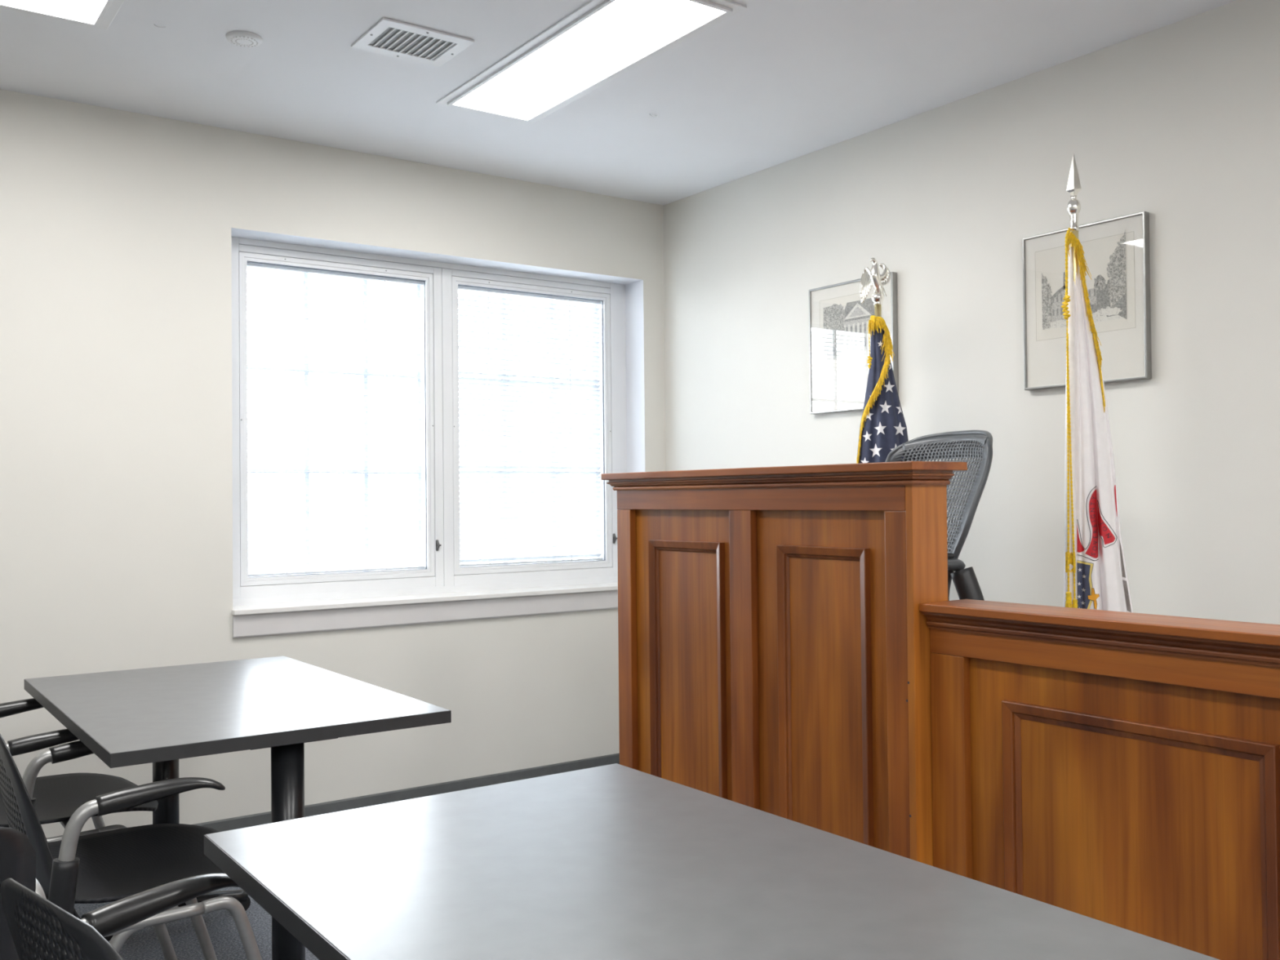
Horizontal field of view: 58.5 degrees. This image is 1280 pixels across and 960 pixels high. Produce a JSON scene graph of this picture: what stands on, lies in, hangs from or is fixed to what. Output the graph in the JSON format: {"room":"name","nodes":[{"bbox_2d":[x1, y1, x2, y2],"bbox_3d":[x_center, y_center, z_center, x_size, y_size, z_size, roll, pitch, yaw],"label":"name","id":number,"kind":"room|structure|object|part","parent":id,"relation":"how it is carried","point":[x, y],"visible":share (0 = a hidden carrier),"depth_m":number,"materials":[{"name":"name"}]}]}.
{"room":"courtroom","nodes":[
{"label":"courtroom","id":0,"kind":"room"},
{"bbox_2d":[74,886,319,959],"bbox_3d":[-0.322,1.317,0.274,6.997,0.120,8.468,0,-1,-36],"label":"floor","id":1,"kind":"structure","parent":0,"point":[144,944],"depth_m":3.28,"materials":[{"name":"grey carpet"}]},
{"bbox_2d":[0,826,46,959],"bbox_3d":[-1.207,0.883,1.608,0.569,0.806,0.603,-1,-1,24],"label":"chair","id":2,"kind":"object","parent":1,"relation":"on","point":[17,853],"visible":0.5,"depth_m":1.67,"materials":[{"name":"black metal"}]},
{"bbox_2d":[0,697,177,959],"bbox_3d":[-1.602,0.909,3.076,0.569,0.806,0.603,0,-1,-36],"label":"chair","id":3,"kind":"object","parent":1,"relation":"on","point":[57,797],"visible":0.38,"depth_m":3.12,"materials":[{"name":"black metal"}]},
{"bbox_3d":[-1.482,0.898,2.818,0.275,0.029,0.025,0,-1,-36],"label":"rail","id":4,"kind":"part","parent":3,"relation":"part of","materials":[{"name":"silver metal"}]},
{"bbox_3d":[-1.585,0.872,3.089,0.506,0.056,0.524,0,-1,-36],"label":"seat","id":5,"kind":"part","parent":3,"relation":"part of","materials":[{"name":"plastic"}]},
{"bbox_3d":[-1.614,1.095,3.404,0.198,0.410,0.033,0,-1,-36],"label":"leg","id":6,"kind":"part","parent":3,"relation":"part of","materials":[{"name":"silver metal"}]},
{"bbox_3d":[-1.291,1.085,2.953,0.198,0.410,0.033,0,-1,-36],"label":"leg","id":7,"kind":"part","parent":3,"relation":"part of","materials":[{"name":"silver metal"}]},
{"bbox_2d":[0,873,240,959],"bbox_3d":[-0.489,0.875,1.498,0.603,0.806,0.569,-1,-1,42],"label":"chair","id":8,"kind":"object","parent":1,"relation":"on","point":[40,929],"visible":0.92,"depth_m":1.37,"materials":[{"name":"black plastic"}]},
{"bbox_3d":[-0.636,0.655,1.343,0.557,0.369,0.139,-1,-1,42],"label":"backrest","id":9,"kind":"part","parent":8,"relation":"part of","materials":[{"name":"black plastic"}]},
{"bbox_2d":[0,733,262,959],"bbox_3d":[-1.132,0.897,2.539,0.569,0.806,0.603,0,-1,-36],"label":"chair","id":10,"kind":"object","parent":1,"relation":"on","point":[116,864],"visible":0.59,"depth_m":2.40,"materials":[{"name":"plastic"}]},
{"bbox_3d":[-1.309,0.678,2.417,0.139,0.369,0.557,0,-1,-36],"label":"backrest","id":11,"kind":"part","parent":10,"relation":"part of","materials":[{"name":"black plastic"}]},
{"bbox_3d":[-1.081,1.076,2.232,0.212,0.404,0.028,0,-1,-35],"label":"leg","id":12,"kind":"part","parent":10,"relation":"part of","materials":[{"name":"silver metal"}]},
{"bbox_3d":[-1.116,0.859,2.552,0.506,0.056,0.524,0,-1,-36],"label":"seat","id":13,"kind":"part","parent":10,"relation":"part of","materials":[{"name":"plastic"}]},
{"bbox_3d":[-1.012,0.885,2.281,0.275,0.029,0.025,0,-1,-36],"label":"rail","id":14,"kind":"part","parent":10,"relation":"part of","materials":[{"name":"silver metal"}]},
{"bbox_3d":[-1.144,1.082,2.867,0.198,0.410,0.033,0,-1,-36],"label":"leg","id":15,"kind":"part","parent":10,"relation":"part of","materials":[{"name":"silver metal"}]},
{"bbox_3d":[-0.822,1.072,2.416,0.198,0.410,0.033,0,-1,-36],"label":"leg","id":16,"kind":"part","parent":10,"relation":"part of","materials":[{"name":"silver metal"}]},
{"bbox_2d":[24,656,451,959],"bbox_3d":[-1.120,0.937,3.039,0.761,0.740,1.229,0,-1,-36],"label":"work table","id":17,"kind":"object","parent":1,"relation":"on","point":[162,717],"visible":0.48,"depth_m":2.79,"materials":[{"name":"grey laminate"}]},
{"bbox_3d":[-0.814,0.591,2.623,0.200,0.006,0.144,0,-1,-36],"label":"mounting plate","id":18,"kind":"part","parent":17,"relation":"part of","materials":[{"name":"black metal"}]},
{"bbox_2d":[204,763,1219,959],"bbox_3d":[0.001,0.902,1.474,0.767,0.740,1.220,0,-1,-36],"label":"work table","id":19,"kind":"object","parent":1,"relation":"on","point":[615,861],"visible":1,"depth_m":1.50,"materials":[{"name":"grey laminate"}]},
{"bbox_2d":[600,461,967,866],"bbox_3d":[0.423,0.632,3.059,0.454,1.322,1.204,0,-1,-36],"label":"bench","id":20,"kind":"object","parent":1,"relation":"on","point":[774,642],"visible":0.73,"depth_m":2.83,"materials":[{"name":"brown wood"}]},
{"bbox_3d":[0.128,0.611,3.163,0.018,0.883,0.323,0,-1,-36],"label":"panel moulding","id":21,"kind":"part","parent":20,"relation":"part of","materials":[{"name":"brown wood"}]},
{"bbox_3d":[0.264,0.049,2.969,0.022,0.058,1.120,0,-1,-36],"label":"rail","id":22,"kind":"part","parent":20,"relation":"part of","materials":[{"name":"brown wood"}]},
{"bbox_3d":[0.292,0.618,2.965,0.018,1.150,1.134,0,-1,-36],"label":"panel","id":23,"kind":"part","parent":20,"relation":"part of","materials":[{"name":"brown wood"}]},
{"bbox_3d":[0.299,0.005,2.982,0.137,0.032,1.184,0,-1,-36],"label":"cap moulding","id":24,"kind":"part","parent":20,"relation":"part of","materials":[{"name":"brown wood"}]},
{"bbox_3d":[0.438,0.601,2.731,0.018,0.883,0.299,0,-1,-36],"label":"panel moulding","id":25,"kind":"part","parent":20,"relation":"part of","materials":[{"name":"brown wood"}]},
{"bbox_3d":[0.640,0.646,2.523,0.115,1.273,0.020,0,-1,-36],"label":"panel","id":26,"kind":"part","parent":20,"relation":"part of","materials":[{"name":"brown wood"}]},
{"bbox_2d":[919,599,1279,959],"bbox_3d":[1.283,0.757,1.687,0.160,1.014,2.082,0,-1,-36],"label":"stand","id":27,"kind":"object","parent":1,"relation":"on","point":[1120,769],"visible":1,"depth_m":2.17,"materials":[{"name":"brown wood"}]},
{"bbox_3d":[1.272,0.287,1.688,0.127,0.038,2.080,0,-1,-36],"label":"cap moulding","id":28,"kind":"part","parent":27,"relation":"part of","materials":[{"name":"brown wood"}]},
{"bbox_3d":[1.251,0.332,1.673,0.022,0.056,2.082,0,-1,-36],"label":"rail","id":29,"kind":"part","parent":27,"relation":"part of","materials":[{"name":"brown wood"}]},
{"bbox_3d":[0.917,0.741,2.145,0.018,0.577,0.548,0,-1,-36],"label":"panel moulding","id":30,"kind":"part","parent":27,"relation":"part of","materials":[{"name":"brown wood"}]},
{"bbox_2d":[0,88,666,838],"bbox_3d":[-2.639,0.021,3.522,6.597,2.616,0.262,0,-1,-36],"label":"wall","id":31,"kind":"structure","parent":0,"point":[117,227],"depth_m":4.11,"materials":[{"name":"white paint"}]},
{"bbox_2d":[193,753,619,831],"bbox_3d":[-2.547,1.276,3.391,6.597,0.100,0.012,0,-1,-36],"label":"baseboard","id":32,"kind":"structure","parent":31,"relation":"attached to","point":[264,818],"depth_m":4.58,"materials":[{"name":"grey plastic"}]},
{"bbox_2d":[231,236,626,638],"bbox_3d":[-0.794,-0.172,4.806,1.868,1.502,0.262,0,-1,-36],"label":"window","id":33,"kind":"structure","parent":31,"relation":"in","point":[445,590],"depth_m":4.81,"materials":[{"name":"white plastic"}]},
{"bbox_2d":[247,262,424,577],"bbox_3d":[-1.218,-0.232,4.613,0.737,1.208,0.027,0,-1,-36],"label":"blind","id":34,"kind":"object","parent":33,"relation":"attached to","point":[249,264],"visible":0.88,"depth_m":4.60,"materials":[{"name":"white plastic"}]},
{"bbox_3d":[-1.224,-0.227,4.608,0.417,1.199,0.027,0,-1,-36],"label":"ladder cord","id":35,"kind":"part","parent":34,"relation":"part of","materials":[{"name":"white fabric"}]},
{"bbox_3d":[-1.224,-0.830,4.622,0.737,0.012,0.024,0,-1,-36],"label":"head rail","id":36,"kind":"part","parent":34,"relation":"part of","materials":[{"name":"white plastic"}]},
{"bbox_3d":[-1.212,0.368,4.604,0.737,0.009,0.022,0,-1,-36],"label":"rail","id":37,"kind":"part","parent":34,"relation":"part of","materials":[{"name":"white"}]},
{"bbox_3d":[-1.218,-0.232,4.613,0.803,1.273,0.086,0,-1,-36],"label":"sash","id":38,"kind":"part","parent":33,"relation":"part of","materials":[{"name":"white plastic"}]},
{"bbox_2d":[457,285,602,566],"bbox_3d":[-0.489,-0.231,5.133,0.746,1.208,0.027,0,-1,-36],"label":"blind","id":39,"kind":"object","parent":33,"relation":"attached to","point":[485,298],"visible":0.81,"depth_m":5.13,"materials":[{"name":"white plastic"}]},
{"bbox_3d":[-0.495,-0.226,5.129,0.422,1.199,0.027,0,-1,-36],"label":"ladder cord","id":40,"kind":"part","parent":39,"relation":"part of","materials":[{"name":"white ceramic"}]},
{"bbox_3d":[-0.495,-0.829,5.142,0.746,0.012,0.024,0,-1,-36],"label":"head rail","id":41,"kind":"part","parent":39,"relation":"part of","materials":[{"name":"white plastic"}]},
{"bbox_3d":[-0.484,0.369,5.124,0.746,0.009,0.022,0,-1,-36],"label":"rail","id":42,"kind":"part","parent":39,"relation":"part of","materials":[{"name":"white plastic"}]},
{"bbox_3d":[-0.489,-0.231,5.133,0.812,1.273,0.086,0,-1,-36],"label":"sash","id":43,"kind":"part","parent":33,"relation":"part of","materials":[{"name":"white plastic"}]},
{"bbox_2d":[0,0,1236,205],"bbox_3d":[-0.305,-1.434,0.255,6.997,0.150,8.318,0,-1,-36],"label":"ceiling","id":44,"kind":"structure","parent":0,"point":[773,82],"depth_m":3.68,"materials":[{"name":"white paint"}]},
{"bbox_2d":[0,0,124,30],"bbox_3d":[-1.346,-1.305,2.702,0.380,0.012,1.185,0,-1,-36],"label":"recessed light","id":45,"kind":"object","parent":44,"relation":"in","point":[99,14],"visible":1,"depth_m":3.15,"materials":[{"name":"white plastic"}]},
{"bbox_2d":[0,0,106,22],"bbox_3d":[-1.346,-1.308,2.702,0.296,0.004,1.101,0,-1,-36],"label":"diffuser","id":46,"kind":"object","parent":45,"relation":"attached to","point":[73,11],"depth_m":3.14,"materials":[{"name":"white plastic"}]},
{"bbox_2d":[225,31,262,47],"bbox_3d":[-1.166,-1.296,3.371,0.104,0.013,0.104,0,-1,-36],"label":"smoke detector","id":47,"kind":"object","parent":44,"relation":"attached to","point":[241,38],"visible":1,"depth_m":3.35,"materials":[{"name":"white plastic"}]},
{"bbox_2d":[230,35,257,47],"bbox_3d":[-1.166,-1.291,3.371,0.076,0.003,0.076,0,-1,-45],"label":"grille","id":48,"kind":"object","parent":47,"relation":"attached to","point":[241,41],"depth_m":3.36,"materials":[{"name":"white plastic"}]},
{"bbox_2d":[351,17,474,66],"bbox_3d":[-0.679,-1.302,3.416,0.288,0.009,0.242,0,-1,-36],"label":"ceiling vent","id":49,"kind":"object","parent":44,"relation":"in","point":[388,37],"visible":1,"depth_m":3.41,"materials":[{"name":"white metal"}]},
{"bbox_2d":[435,0,746,124],"bbox_3d":[-0.202,-1.303,3.558,0.380,0.012,1.188,0,-1,-36],"label":"recessed light","id":50,"kind":"object","parent":44,"relation":"in","point":[600,42],"visible":1,"depth_m":3.50,"materials":[{"name":"white plastic"}]},
{"bbox_2d":[663,0,1279,624],"bbox_3d":[2.416,-0.046,2.290,0.200,2.616,8.118,0,-1,-36],"label":"wall","id":51,"kind":"structure","parent":0,"point":[1178,123],"depth_m":3.69,"materials":[{"name":"white paint"}]},
{"bbox_2d":[808,271,897,413],"bbox_3d":[0.806,-0.510,4.350,0.026,0.492,0.435,0,-1,-36],"label":"framed picture","id":52,"kind":"object","parent":51,"relation":"attached to","point":[838,321],"visible":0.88,"depth_m":4.38,"materials":[{"name":"grey metal"}]},
{"bbox_2d":[819,290,882,372],"bbox_3d":[0.800,-0.565,4.348,0.001,0.277,0.326,0,-1,-36],"label":"print","id":53,"kind":"object","parent":52,"relation":"attached to","point":[843,319],"depth_m":4.37,"materials":[{"name":"grey paper"}]},
{"bbox_2d":[1022,211,1151,390],"bbox_3d":[1.378,-0.542,3.549,0.026,0.495,0.424,0,-1,-36],"label":"framed picture","id":54,"kind":"object","parent":51,"relation":"attached to","point":[1116,250],"visible":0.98,"depth_m":3.50,"materials":[{"name":"grey metal"}]},
{"bbox_2d":[1035,229,1135,340],"bbox_3d":[1.373,-0.600,3.544,0.002,0.299,0.340,0,-1,-36],"label":"print","id":55,"kind":"object","parent":54,"relation":"attached to","point":[1109,255],"depth_m":3.50,"materials":[{"name":"grey paper"}]},
{"bbox_3d":[1.443,1.184,2.479,1.133,0.180,3.200,0,-1,-36],"label":"floor","id":56,"kind":"structure","parent":0,"visible":0},
{"bbox_2d":[856,257,908,463],"bbox_3d":[0.812,0.186,3.854,0.280,1.871,0.280,-1,-1,12],"label":"flag","id":57,"kind":"object","parent":56,"relation":"on","point":[883,428],"visible":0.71,"depth_m":3.84,"materials":[{"name":"blue fabric"}]},
{"bbox_3d":[0.770,-0.476,3.840,0.006,0.125,0.006,-1,-1,12],"label":"cord","id":58,"kind":"part","parent":57,"relation":"part of","materials":[{"name":"gold metal"}]},
{"bbox_2d":[884,430,992,600],"bbox_3d":[0.672,0.484,3.180,0.675,1.256,0.598,0,-1,-27],"label":"office chair","id":59,"kind":"object","parent":56,"relation":"on","point":[977,445],"visible":0.3,"depth_m":3.19,"materials":[{"name":"black plastic"}]},
{"bbox_3d":[0.857,0.147,3.309,0.185,0.562,0.437,0,-1,-27],"label":"backrest","id":60,"kind":"part","parent":59,"relation":"part of","materials":[{"name":"black fabric"}]},
{"bbox_3d":[0.873,0.395,3.083,0.163,0.321,0.051,-1,-1,11],"label":"armrest","id":61,"kind":"part","parent":59,"relation":"part of","materials":[{"name":"black plastic"}]},
{"bbox_2d":[1061,154,1133,613],"bbox_3d":[1.250,0.109,3.246,0.293,1.997,0.280,-1,-1,21],"label":"flag","id":62,"kind":"object","parent":56,"relation":"on","point":[1095,575],"visible":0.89,"depth_m":3.21,"materials":[{"name":"white fabric"}]},
{"bbox_3d":[1.205,-0.068,3.217,0.020,0.781,0.009,0,-1,-36],"label":"cord","id":63,"kind":"part","parent":62,"relation":"part of","materials":[{"name":"gold metal"}]},
{"bbox_3d":[1.211,-0.614,3.239,0.026,0.203,0.011,0,-1,-31],"label":"cord","id":64,"kind":"part","parent":62,"relation":"part of","materials":[{"name":"gold metal"}]},
{"bbox_3d":[1.211,-0.037,3.213,0.008,0.751,0.021,0,-1,-14],"label":"cord","id":65,"kind":"part","parent":62,"relation":"part of","materials":[{"name":"gold metal"}]},
{"label":"outside","id":66,"kind":"structure","parent":0,"visible":0},
{"bbox_2d":[248,518,595,573],"bbox_3d":[-19.310,2.663,44.252,100.000,0.100,85.450,0,-1,-36],"label":"ground","id":67,"kind":"structure","parent":66,"point":[318,527],"depth_m":44.79,"materials":[{"name":"white"}]}
]}

